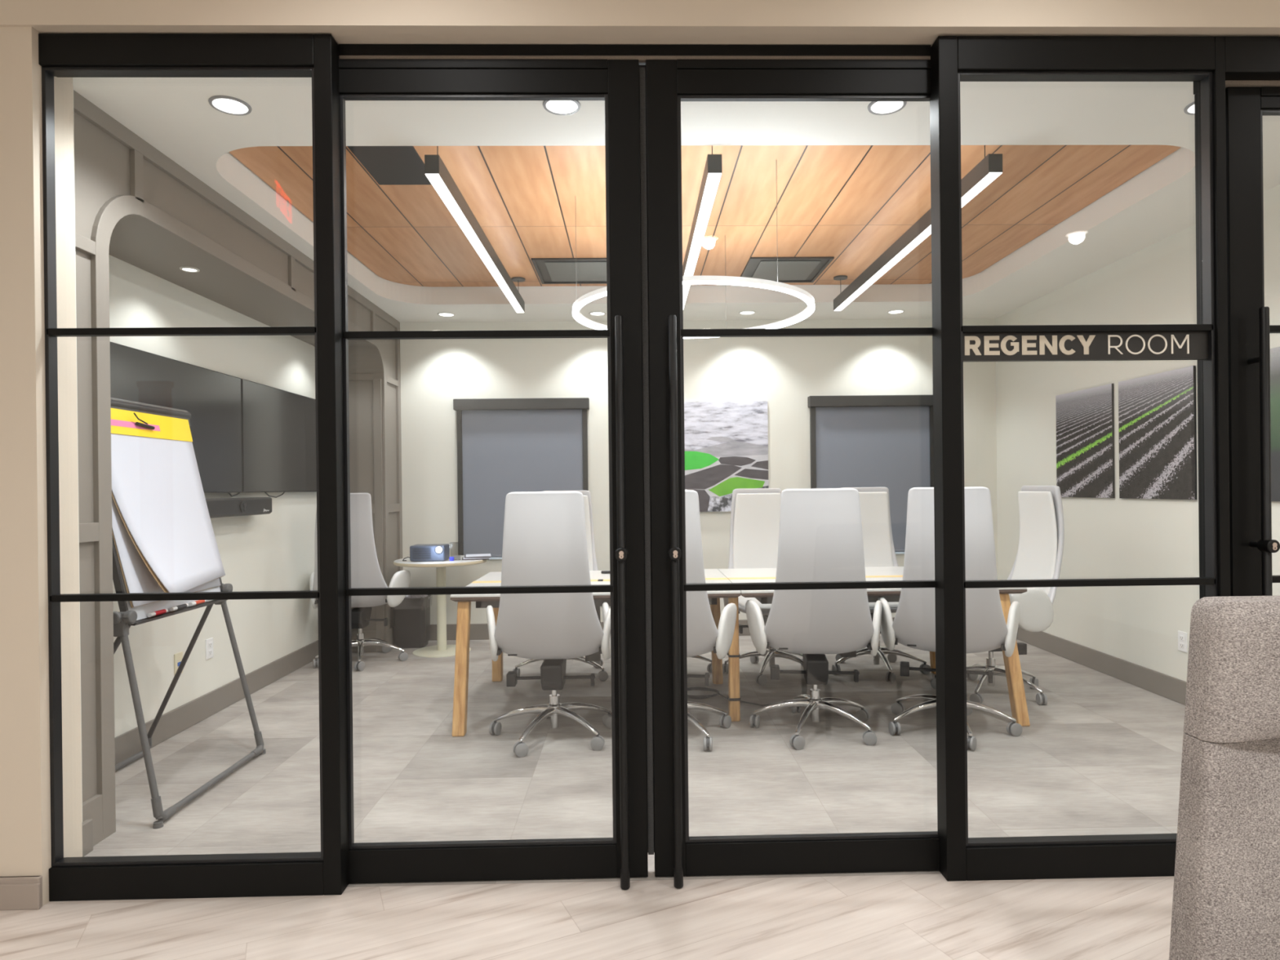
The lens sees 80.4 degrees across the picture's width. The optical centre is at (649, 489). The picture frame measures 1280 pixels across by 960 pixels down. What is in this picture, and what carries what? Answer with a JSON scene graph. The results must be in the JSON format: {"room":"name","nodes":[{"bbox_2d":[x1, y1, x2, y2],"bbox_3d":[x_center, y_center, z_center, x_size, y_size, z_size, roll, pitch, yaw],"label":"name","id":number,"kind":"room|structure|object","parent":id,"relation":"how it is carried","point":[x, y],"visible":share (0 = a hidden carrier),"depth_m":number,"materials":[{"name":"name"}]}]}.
{"room":"office","nodes":[
{"label":"office","id":0,"kind":"room"},
{"bbox_2d":[73,123,82,817],"bbox_3d":[-2.298,-0.061,2.639,0.480,2.755,0.176,-1,0,-1],"label":"wall","id":1,"kind":"structure","parent":0,"point":[73,123],"depth_m":2.73,"materials":[{"name":"beige paint"}]},
{"bbox_2d":[108,254,318,737],"bbox_3d":[-2.639,-0.060,4.545,0.120,2.755,4.000,-1,0,-1],"label":"wall","id":2,"kind":"structure","parent":0,"point":[274,551],"depth_m":4.64,"materials":[{"name":"beige paint"}]},
{"bbox_2d":[110,342,242,493],"bbox_3d":[-2.541,-0.333,4.071,0.062,0.709,1.240,-1,0,-1],"label":"television","id":3,"kind":"object","parent":2,"relation":"attached to","point":[212,398],"visible":0.52,"depth_m":4.24,"materials":[{"name":"black plastic"}]},
{"bbox_2d":[173,651,182,674],"bbox_3d":[-2.554,0.946,4.112,0.009,0.116,0.072,-1,0,-1],"label":"outlet","id":4,"kind":"object","parent":2,"relation":"attached to","point":[178,657],"visible":0.75,"depth_m":4.10,"materials":[{"name":"beige plastic"}]},
{"bbox_2d":[205,637,213,659],"bbox_3d":[-2.560,0.927,4.412,0.010,0.116,0.072,-1,0,-1],"label":"wall outlet","id":5,"kind":"object","parent":2,"relation":"attached to","point":[209,642],"visible":1,"depth_m":4.40,"materials":[{"name":"white plastic"}]},
{"bbox_2d":[115,640,318,764],"bbox_3d":[-2.556,1.248,4.497,0.014,0.138,3.195,-1,0,-1],"label":"baseboard","id":6,"kind":"structure","parent":2,"relation":"attached to","point":[171,723],"depth_m":4.39,"materials":[{"name":"grey paint"}]},
{"bbox_2d":[205,497,271,518],"bbox_3d":[-2.506,0.109,4.500,0.140,0.115,0.865,-1,0,-1],"label":"soundbar","id":7,"kind":"object","parent":2,"relation":"attached to","point":[246,506],"visible":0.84,"depth_m":4.51,"materials":[{"name":"black plastic"}]},
{"bbox_2d":[240,378,316,492],"bbox_3d":[-2.567,-0.335,5.320,0.062,0.709,1.232,-1,0,-1],"label":"television","id":8,"kind":"object","parent":2,"relation":"attached to","point":[278,426],"visible":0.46,"depth_m":5.15,"materials":[{"name":"black plastic"}]},
{"bbox_2d":[264,492,284,497],"bbox_3d":[-2.538,0.035,5.142,0.013,0.046,0.294,-1,0,-1],"label":"cable","id":9,"kind":"object","parent":8,"relation":"hanging from","point":[268,495],"visible":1,"depth_m":5.12,"materials":[{"name":"black plastic"}]},
{"bbox_2d":[73,111,398,802],"bbox_3d":[-2.351,-0.063,4.639,0.460,2.755,3.824,-1,0,-1],"label":"wall","id":10,"kind":"structure","parent":0,"point":[101,162],"depth_m":3.56,"materials":[{"name":"grey paint"}]},
{"bbox_2d":[82,818,93,857],"bbox_3d":[-2.032,1.256,2.659,0.022,0.115,0.200,-1,0,-1],"label":"baseboard","id":11,"kind":"structure","parent":10,"relation":"attached to","point":[87,825],"depth_m":2.73,"materials":[{"name":"grey paint"}]},
{"bbox_2d":[179,266,199,272],"bbox_3d":[-2.336,-1.117,3.849,0.090,0.006,0.090,-1,0,-1],"label":"recessed light","id":12,"kind":"object","parent":10,"relation":"in","point":[186,268],"visible":1,"depth_m":3.84,"materials":[{"name":"white"}]},
{"bbox_2d":[73,89,402,846],"bbox_3d":[-2.111,-0.066,4.644,0.021,2.755,3.824,-1,0,-1],"label":"trim","id":13,"kind":"structure","parent":10,"relation":"attached to","point":[101,807],"depth_m":2.90,"materials":[{"name":"grey paint"}]},
{"bbox_2d":[348,373,384,652],"bbox_3d":[-2.380,0.163,6.107,0.459,2.300,0.018,-1,0,-1],"label":"trim","id":14,"kind":"structure","parent":10,"relation":"attached to","point":[377,508],"depth_m":6.10,"materials":[{"name":"grey paint"}]},
{"bbox_2d":[0,633,1185,959],"bbox_3d":[0.144,1.342,1.005,8.700,0.100,11.600,-1,0,-1],"label":"floor","id":15,"kind":"structure","parent":0,"point":[1103,756],"depth_m":3.02,"materials":[{"name":"grey tile"}]},
{"bbox_2d":[110,397,266,828],"bbox_3d":[-2.203,0.465,3.353,0.599,1.700,0.866,-1,0,-1],"label":"easel","id":16,"kind":"object","parent":15,"relation":"on","point":[127,616],"visible":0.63,"depth_m":3.23,"materials":[{"name":"grey metal"}]},
{"bbox_2d":[146,608,168,617],"bbox_3d":[-2.059,0.517,3.173,0.018,0.018,0.112,-1,0,-1],"label":"marker","id":17,"kind":"object","parent":16,"relation":"on","point":[163,611],"visible":1,"depth_m":3.16,"materials":[{"name":"red plastic"}]},
{"bbox_2d":[111,408,225,608],"bbox_3d":[-2.109,0.067,3.346,0.286,0.810,0.670,-1,0,-1],"label":"pad","id":18,"kind":"object","parent":16,"relation":"attached to","point":[163,535],"visible":0.84,"depth_m":3.29,"materials":[{"name":"white paper"}]},
{"bbox_2d":[133,412,155,429],"bbox_3d":[-2.206,-0.297,3.303,0.018,0.062,0.142,-1,0,-1],"label":"marker","id":19,"kind":"object","parent":18,"relation":"attached to","point":[138,424],"visible":1,"depth_m":3.30,"materials":[{"name":"black plastic"}]},
{"bbox_2d":[169,603,188,611],"bbox_3d":[-2.062,0.517,3.323,0.018,0.018,0.112,-1,0,-1],"label":"marker","id":20,"kind":"object","parent":16,"relation":"on","point":[186,605],"visible":1,"depth_m":3.31,"materials":[{"name":"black plastic"}]},
{"bbox_2d":[131,600,226,626],"bbox_3d":[-2.069,0.535,3.352,0.055,0.013,0.690,-1,0,-1],"label":"marker tray","id":21,"kind":"object","parent":16,"relation":"on","point":[143,618],"depth_m":3.27,"materials":[{"name":"grey plastic"}]},
{"bbox_2d":[188,600,206,606],"bbox_3d":[-2.065,0.517,3.463,0.018,0.018,0.112,-1,0,-1],"label":"marker","id":22,"kind":"object","parent":16,"relation":"on","point":[198,602],"visible":0.86,"depth_m":3.44,"materials":[{"name":"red plastic"}]},
{"bbox_2d":[310,493,410,671],"bbox_3d":[-2.205,0.669,5.746,0.721,1.283,0.700,-1,0,-4],"label":"chair","id":23,"kind":"object","parent":15,"relation":"on","point":[366,572],"visible":0.51,"depth_m":5.49,"materials":[{"name":"white fabric"}]},
{"bbox_2d":[392,595,431,648],"bbox_3d":[-1.984,1.089,6.331,0.300,0.438,0.238,-1,0,-1],"label":"waste bin","id":24,"kind":"object","parent":15,"relation":"on","point":[411,617],"visible":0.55,"depth_m":6.23,"materials":[{"name":"black plastic"}]},
{"bbox_2d":[404,595,429,599],"bbox_3d":[-1.985,0.906,6.333,0.276,0.108,0.133,-1,0,-1],"label":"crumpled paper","id":25,"kind":"object","parent":24,"relation":"in","point":[406,596],"visible":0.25,"depth_m":6.28,"materials":[{"name":"white paper"}]},
{"bbox_2d":[393,555,486,657],"bbox_3d":[-1.675,0.934,6.104,0.724,0.742,0.724,-1,0,-1],"label":"round side table","id":26,"kind":"object","parent":15,"relation":"on","point":[442,649],"visible":0.73,"depth_m":6.07,"materials":[{"name":"white laminate"}]},
{"bbox_2d":[402,543,449,561],"bbox_3d":[-1.770,0.501,5.979,0.343,0.125,0.190,-1,0,-1],"label":"projector","id":27,"kind":"object","parent":26,"relation":"on","point":[431,552],"visible":0.99,"depth_m":5.89,"materials":[{"name":"blue"}]},
{"bbox_2d":[412,548,431,559],"bbox_3d":[-1.771,0.500,5.894,0.140,0.081,0.002,-1,0,-1],"label":"grille","id":28,"kind":"object","parent":27,"relation":"attached to","point":[417,553],"depth_m":5.89,"materials":[{"name":"black plastic"}]},
{"bbox_2d":[462,553,490,559],"bbox_3d":[-1.392,0.544,6.101,0.224,0.032,0.185,-1,0,-13],"label":"stack","id":29,"kind":"object","parent":26,"relation":"on","point":[484,556],"visible":1,"depth_m":6.03,"materials":[{"name":"grey paper"}]},
{"bbox_2d":[486,491,611,757],"bbox_3d":[-0.503,0.653,3.961,0.721,1.283,0.727,-1,0,-1],"label":"chair","id":30,"kind":"object","parent":15,"relation":"on","point":[544,540],"visible":0.97,"depth_m":3.65,"materials":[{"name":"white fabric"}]},
{"bbox_2d":[512,490,609,681],"bbox_3d":[-0.606,0.652,5.274,0.721,1.283,0.728,-1,0,-1],"label":"chair","id":31,"kind":"object","parent":15,"relation":"on","point":[602,675],"visible":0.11,"depth_m":5.56,"materials":[{"name":"white fabric"}]},
{"bbox_2d":[450,568,740,736],"bbox_3d":[-0.286,0.920,4.594,1.554,0.742,1.199,-1,0,-1],"label":"conference table","id":32,"kind":"object","parent":15,"relation":"on","point":[459,719],"visible":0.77,"depth_m":4.16,"materials":[{"name":"white laminate"}]},
{"bbox_2d":[600,570,609,573],"bbox_3d":[-0.258,0.542,4.964,0.115,0.016,0.035,-1,0,-1],"label":"remote control","id":33,"kind":"object","parent":32,"relation":"on","point":[602,571],"visible":0.45,"depth_m":4.95,"materials":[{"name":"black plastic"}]},
{"bbox_2d":[602,489,737,751],"bbox_3d":[0.095,0.646,3.979,0.721,1.283,0.729,-1,0,7],"label":"chair","id":34,"kind":"object","parent":15,"relation":"on","point":[703,637],"visible":0.23,"depth_m":3.70,"materials":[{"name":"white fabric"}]},
{"bbox_2d":[684,488,711,685],"bbox_3d":[0.115,0.644,5.298,0.721,1.283,0.710,-1,0,1],"label":"chair","id":35,"kind":"object","parent":15,"relation":"on","point":[700,657],"visible":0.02,"depth_m":5.28,"materials":[{"name":"white fabric"}]},
{"bbox_2d":[687,686,774,706],"bbox_3d":[0.544,1.269,4.632,0.741,0.023,0.218,-1,0,22],"label":"power cord","id":36,"kind":"object","parent":15,"relation":"on","point":[698,688],"visible":0.71,"depth_m":4.64,"materials":[{"name":"black plastic"}]},
{"bbox_2d":[722,488,803,685],"bbox_3d":[0.841,0.636,5.294,0.721,1.283,0.689,-1,0,-7],"label":"chair","id":37,"kind":"object","parent":15,"relation":"on","point":[754,527],"visible":0.49,"depth_m":5.55,"materials":[{"name":"white fabric"}]},
{"bbox_2d":[745,488,882,750],"bbox_3d":[0.874,0.638,4.008,0.721,1.283,0.723,-1,0,7],"label":"chair","id":38,"kind":"object","parent":15,"relation":"on","point":[820,534],"visible":0.96,"depth_m":3.71,"materials":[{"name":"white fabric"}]},
{"bbox_2d":[718,566,1030,726],"bbox_3d":[1.255,0.903,4.627,1.543,0.742,1.199,-1,0,-1],"label":"conference table","id":39,"kind":"object","parent":15,"relation":"on","point":[1018,703],"visible":0.41,"depth_m":4.11,"materials":[{"name":"white laminate"}]},
{"bbox_2d":[838,650,856,657],"bbox_3d":[1.204,0.794,4.623,0.400,0.442,0.190,-1,0,-1],"label":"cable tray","id":40,"kind":"object","parent":39,"relation":"on","point":[853,654],"depth_m":4.58,"materials":[{"name":"grey metal"}]},
{"bbox_2d":[831,487,930,682],"bbox_3d":[1.585,0.628,5.318,0.721,1.283,0.733,-1,0,3],"label":"chair","id":41,"kind":"object","parent":15,"relation":"on","point":[877,540],"visible":0.3,"depth_m":5.60,"materials":[{"name":"white fabric"}]},
{"bbox_2d":[877,486,1022,751],"bbox_3d":[1.567,0.630,3.994,0.721,1.283,0.702,-1,0,19],"label":"chair","id":42,"kind":"object","parent":15,"relation":"on","point":[913,624],"visible":0.6,"depth_m":3.73,"materials":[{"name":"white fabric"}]},
{"bbox_2d":[930,485,1064,705],"bbox_3d":[2.145,0.622,4.710,0.702,1.283,0.721,-1,0,-6],"label":"chair","id":43,"kind":"object","parent":15,"relation":"on","point":[1039,554],"visible":0.56,"depth_m":4.62,"materials":[{"name":"white fabric"}]},
{"bbox_2d":[1168,595,1279,959],"bbox_3d":[1.258,0.730,0.963,0.769,1.100,0.670,-1,0,-1],"label":"lounge chair","id":44,"kind":"object","parent":15,"relation":"on","point":[1226,901],"visible":1,"depth_m":1.22,"materials":[{"name":"grey fabric"}]},
{"bbox_2d":[0,0,1279,906],"bbox_3d":[0.092,-0.360,2.520,8.700,3.300,0.204,-1,0,-1],"label":"wall","id":45,"kind":"structure","parent":0,"point":[25,842],"depth_m":2.41,"materials":[{"name":"beige paint"}]},
{"bbox_2d":[0,875,42,910],"bbox_3d":[-3.072,1.277,2.351,2.330,0.098,0.020,-1,0,-1],"label":"baseboard","id":46,"kind":"structure","parent":45,"relation":"attached to","point":[12,896],"depth_m":2.37,"materials":[{"name":"beige paint"}]},
{"bbox_2d":[38,33,349,901],"bbox_3d":[-1.476,-0.074,2.459,0.942,2.763,0.078,-1,0,-1],"label":"door frame","id":47,"kind":"structure","parent":45,"relation":"in","point":[325,872],"depth_m":2.43,"materials":[{"name":"black metal"}]},
{"bbox_2d":[338,58,648,889],"bbox_3d":[-0.529,-0.062,2.480,1.020,2.715,0.144,-1,0,-1],"label":"door","id":48,"kind":"structure","parent":47,"relation":"attached to","point":[624,855],"depth_m":2.51,"materials":[{"name":"black metal"}]},
{"bbox_2d":[338,44,930,65],"bbox_3d":[-0.041,-1.457,2.553,1.964,0.035,0.085,-1,0,-1],"label":"door track","id":49,"kind":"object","parent":45,"relation":"attached to","point":[344,49],"depth_m":2.51,"materials":[{"name":"black metal"}]},
{"bbox_2d":[339,55,930,854],"bbox_3d":[-0.026,-0.109,2.539,1.964,2.661,0.044,-1,0,-1],"label":"door frame","id":50,"kind":"structure","parent":45,"relation":"attached to","point":[642,70],"depth_m":2.53,"materials":[{"name":"black metal"}]},
{"bbox_2d":[929,35,1230,880],"bbox_3d":[1.432,-0.105,2.521,0.951,2.760,0.078,-1,0,-1],"label":"door frame","id":51,"kind":"structure","parent":45,"relation":"in","point":[955,60],"depth_m":2.49,"materials":[{"name":"black metal"}]},
{"bbox_2d":[645,59,939,888],"bbox_3d":[0.497,-0.074,2.502,0.987,2.715,0.144,-1,0,-1],"label":"door","id":52,"kind":"structure","parent":51,"relation":"attached to","point":[668,82],"depth_m":2.52,"materials":[{"name":"black metal"}]},
{"bbox_2d":[962,331,1208,361],"bbox_3d":[1.443,-0.479,2.521,0.849,0.098,0.025,-1,0,-1],"label":"room sign","id":53,"kind":"object","parent":51,"relation":"attached to","point":[1169,345],"visible":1,"depth_m":2.51,"materials":[{"name":"black plastic"}]},
{"bbox_2d":[72,77,1279,322],"bbox_3d":[0.233,-1.562,4.664,5.940,0.185,4.120,-1,0,-1],"label":"ceiling","id":54,"kind":"structure","parent":0,"point":[175,116],"depth_m":3.16,"materials":[{"name":"paint"}]},
{"bbox_2d":[208,95,252,115],"bbox_3d":[-1.578,-1.444,2.853,0.144,0.006,0.144,-1,0,-1],"label":"recessed light","id":55,"kind":"object","parent":54,"relation":"in","point":[227,104],"visible":1,"depth_m":2.85,"materials":[{"name":"grey plastic"}]},
{"bbox_2d":[437,311,455,316],"bbox_3d":[-1.681,-1.448,6.276,0.144,0.006,0.144,-1,0,-1],"label":"recessed light","id":56,"kind":"object","parent":54,"relation":"in","point":[443,313],"visible":1,"depth_m":6.28,"materials":[{"name":"white"}]},
{"bbox_2d":[542,100,580,115],"bbox_3d":[-0.333,-1.458,2.880,0.144,0.006,0.144,-1,0,-1],"label":"recessed light","id":57,"kind":"object","parent":54,"relation":"in","point":[554,107],"visible":0.74,"depth_m":2.88,"materials":[{"name":"grey plastic"}]},
{"bbox_2d":[572,286,607,329],"label":"pendant","id":58,"kind":"object","parent":54,"relation":"hanging from","point":[588,297],"depth_m":4.02,"materials":[{"name":"white plastic"}]},
{"bbox_2d":[588,311,605,315],"bbox_3d":[-0.431,-1.462,6.302,0.144,0.006,0.144,-1,0,-1],"label":"recessed light","id":59,"kind":"object","parent":54,"relation":"in","point":[595,313],"visible":1,"depth_m":6.30,"materials":[{"name":"white"}]},
{"bbox_2d":[738,310,755,315],"bbox_3d":[0.818,-1.476,6.329,0.144,0.006,0.144,-1,0,-1],"label":"recessed light","id":60,"kind":"object","parent":54,"relation":"in","point":[745,312],"visible":1,"depth_m":6.31,"materials":[{"name":"white"}]},
{"bbox_2d":[867,101,906,115],"bbox_3d":[0.911,-1.472,2.906,0.144,0.006,0.144,-1,0,-1],"label":"recessed light","id":61,"kind":"object","parent":54,"relation":"in","point":[877,108],"visible":0.69,"depth_m":2.92,"materials":[{"name":"grey plastic"}]},
{"bbox_2d":[887,309,905,314],"bbox_3d":[2.068,-1.490,6.356,0.144,0.006,0.144,-1,0,-1],"label":"recessed light","id":62,"kind":"object","parent":54,"relation":"in","point":[894,311],"visible":1,"depth_m":6.34,"materials":[{"name":"white"}]},
{"bbox_2d":[1183,101,1194,115],"bbox_3d":[2.156,-1.486,2.933,0.144,0.006,0.144,-1,0,-1],"label":"recessed light","id":63,"kind":"object","parent":54,"relation":"in","point":[1189,108],"visible":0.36,"depth_m":2.96,"materials":[{"name":"grey plastic"}]},
{"bbox_2d":[400,318,997,624],"bbox_3d":[0.205,-0.212,6.666,5.940,2.990,0.120,-1,0,-1],"label":"wall","id":64,"kind":"structure","parent":0,"point":[782,371],"depth_m":6.59,"materials":[{"name":"beige paint"}]},
{"bbox_2d":[453,397,589,559],"bbox_3d":[-1.093,-0.089,6.535,1.159,1.383,0.085,-1,0,-1],"label":"roller shade","id":65,"kind":"object","parent":64,"relation":"attached to","point":[505,446],"visible":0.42,"depth_m":6.55,"materials":[{"name":"grey fabric"}]},
{"bbox_2d":[428,617,894,640],"bbox_3d":[0.472,1.211,6.606,5.200,0.138,0.014,-1,0,-1],"label":"baseboard","id":66,"kind":"structure","parent":64,"relation":"attached to","point":[477,631],"depth_m":6.56,"materials":[{"name":"grey paint"}]},
{"bbox_2d":[684,400,768,511],"bbox_3d":[0.652,-0.286,6.599,0.763,0.958,0.032,-1,0,-1],"label":"picture","id":67,"kind":"object","parent":64,"relation":"attached to","point":[726,442],"visible":0.8,"depth_m":6.58,"materials":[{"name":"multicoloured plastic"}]},
{"bbox_2d":[807,395,933,554],"bbox_3d":[1.955,-0.123,6.601,1.125,1.383,0.085,-1,0,-1],"label":"roller shade","id":68,"kind":"object","parent":64,"relation":"attached to","point":[856,441],"visible":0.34,"depth_m":6.62,"materials":[{"name":"grey fabric"}]},
{"bbox_2d":[229,144,1181,286],"bbox_3d":[0.261,-1.615,4.610,4.501,0.020,2.726,-1,0,-1],"label":"ceiling","id":69,"kind":"structure","parent":0,"point":[850,204],"depth_m":4.27,"materials":[{"name":"brown wood"}]},
{"bbox_2d":[346,146,431,184],"bbox_3d":[-1.245,-1.585,3.590,0.300,0.004,0.696,-1,0,-1],"label":"ceiling vent","id":70,"kind":"object","parent":69,"relation":"in","point":[388,165],"visible":0.5,"depth_m":3.69,"materials":[{"name":"black metal"}]},
{"bbox_2d":[424,146,524,312],"bbox_3d":[-0.964,-1.474,4.543,0.104,0.235,2.570,-1,0,-1],"label":"linear pendant","id":71,"kind":"object","parent":69,"relation":"hanging from","point":[436,171],"visible":0.83,"depth_m":3.93,"materials":[{"name":"grey plastic"}]},
{"bbox_2d":[531,257,606,284],"bbox_3d":[-0.521,-1.592,5.538,0.600,0.012,0.620,-1,0,-1],"label":"ceiling vent","id":72,"kind":"object","parent":69,"relation":"in","point":[549,270],"visible":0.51,"depth_m":5.50,"materials":[{"name":"grey metal"}]},
{"bbox_2d":[682,145,722,309],"bbox_3d":[0.256,-1.487,4.570,0.104,0.235,2.570,-1,0,-1],"label":"linear pendant","id":73,"kind":"object","parent":69,"relation":"hanging from","point":[713,171],"visible":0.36,"depth_m":3.78,"materials":[{"name":"grey plastic"}]},
{"bbox_2d":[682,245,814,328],"label":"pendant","id":74,"kind":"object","parent":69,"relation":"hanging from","point":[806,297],"depth_m":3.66,"materials":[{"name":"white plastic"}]},
{"bbox_2d":[740,256,834,282],"bbox_3d":[0.986,-1.609,5.570,0.585,0.012,0.620,-1,0,-1],"label":"ceiling vent","id":75,"kind":"object","parent":69,"relation":"in","point":[790,269],"visible":0.82,"depth_m":5.51,"materials":[{"name":"grey metal"}]},
{"bbox_2d":[833,208,931,311],"label":"linear pendant","id":76,"kind":"object","parent":69,"relation":"hanging from","point":[917,233],"depth_m":4.69,"materials":[{"name":"grey plastic"}]},
{"bbox_2d":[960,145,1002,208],"label":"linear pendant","id":77,"kind":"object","parent":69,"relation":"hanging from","point":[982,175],"depth_m":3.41,"materials":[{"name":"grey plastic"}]},
{"bbox_2d":[995,184,1279,681],"bbox_3d":[3.158,-0.242,4.668,0.120,2.990,4.000,-1,0,-1],"label":"wall","id":78,"kind":"structure","parent":0,"point":[1117,537],"depth_m":5.01,"materials":[{"name":"beige paint"}]},
{"bbox_2d":[1055,383,1115,497],"bbox_3d":[3.073,-0.323,5.364,0.014,0.761,0.665,-1,0,-1],"label":"picture","id":79,"kind":"object","parent":78,"relation":"attached to","point":[1085,418],"visible":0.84,"depth_m":5.32,"materials":[{"name":"black"}]},
{"bbox_2d":[1017,627,1186,705],"bbox_3d":[3.107,1.184,4.662,0.014,0.138,3.986,-1,0,-1],"label":"baseboard","id":80,"kind":"structure","parent":78,"relation":"attached to","point":[1166,686],"depth_m":5.07,"materials":[{"name":"grey paint"}]},
{"bbox_2d":[1118,365,1196,499],"bbox_3d":[3.089,-0.322,4.631,0.014,0.761,0.664,-1,0,-1],"label":"picture","id":81,"kind":"object","parent":78,"relation":"attached to","point":[1157,433],"visible":1,"depth_m":4.58,"materials":[{"name":"black"}]},
{"bbox_2d":[1177,630,1187,653],"bbox_3d":[3.111,0.889,4.424,0.010,0.116,0.072,-1,0,-1],"label":"wall outlet","id":82,"kind":"object","parent":78,"relation":"attached to","point":[1182,636],"visible":1,"depth_m":4.42,"materials":[{"name":"white plastic"}]},
{"bbox_2d":[1179,642,1184,648],"bbox_3d":[3.109,0.911,4.424,0.003,0.028,0.034,-1,0,-1],"label":"socket","id":83,"kind":"object","parent":82,"relation":"attached to","point":[1181,644],"depth_m":4.42,"materials":[{"name":"white plastic"}]},
{"bbox_2d":[1270,346,1279,501],"bbox_3d":[3.105,-0.321,3.898,0.014,0.761,0.663,-1,0,-1],"label":"picture","id":84,"kind":"object","parent":78,"relation":"attached to","point":[1274,352],"visible":0.02,"depth_m":3.75,"materials":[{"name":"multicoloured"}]},
{"bbox_3d":[3.734,-0.135,2.593,1.420,2.768,0.175,-1,0,-1],"label":"wall","id":85,"kind":"structure","parent":0,"visible":0},
{"bbox_2d":[1193,35,1279,599],"bbox_3d":[2.470,-0.117,2.577,1.128,2.760,0.145,-1,0,-1],"label":"trim","id":86,"kind":"structure","parent":85,"relation":"attached to","point":[1247,58],"depth_m":2.51,"materials":[{"name":"black metal"}]},
{"bbox_2d":[1225,86,1279,595],"bbox_3d":[2.465,-0.050,2.544,1.001,2.624,0.144,-1,0,-1],"label":"door","id":87,"kind":"structure","parent":85,"relation":"in","point":[1252,545],"depth_m":2.56,"materials":[{"name":"black metal"}]},
{"bbox_2d":[1225,80,1279,88],"bbox_3d":[2.445,-1.372,2.564,1.030,0.015,0.020,-1,0,-1],"label":"trim","id":88,"kind":"structure","parent":85,"relation":"attached to","point":[1228,83],"depth_m":2.55,"materials":[{"name":"grey metal"}]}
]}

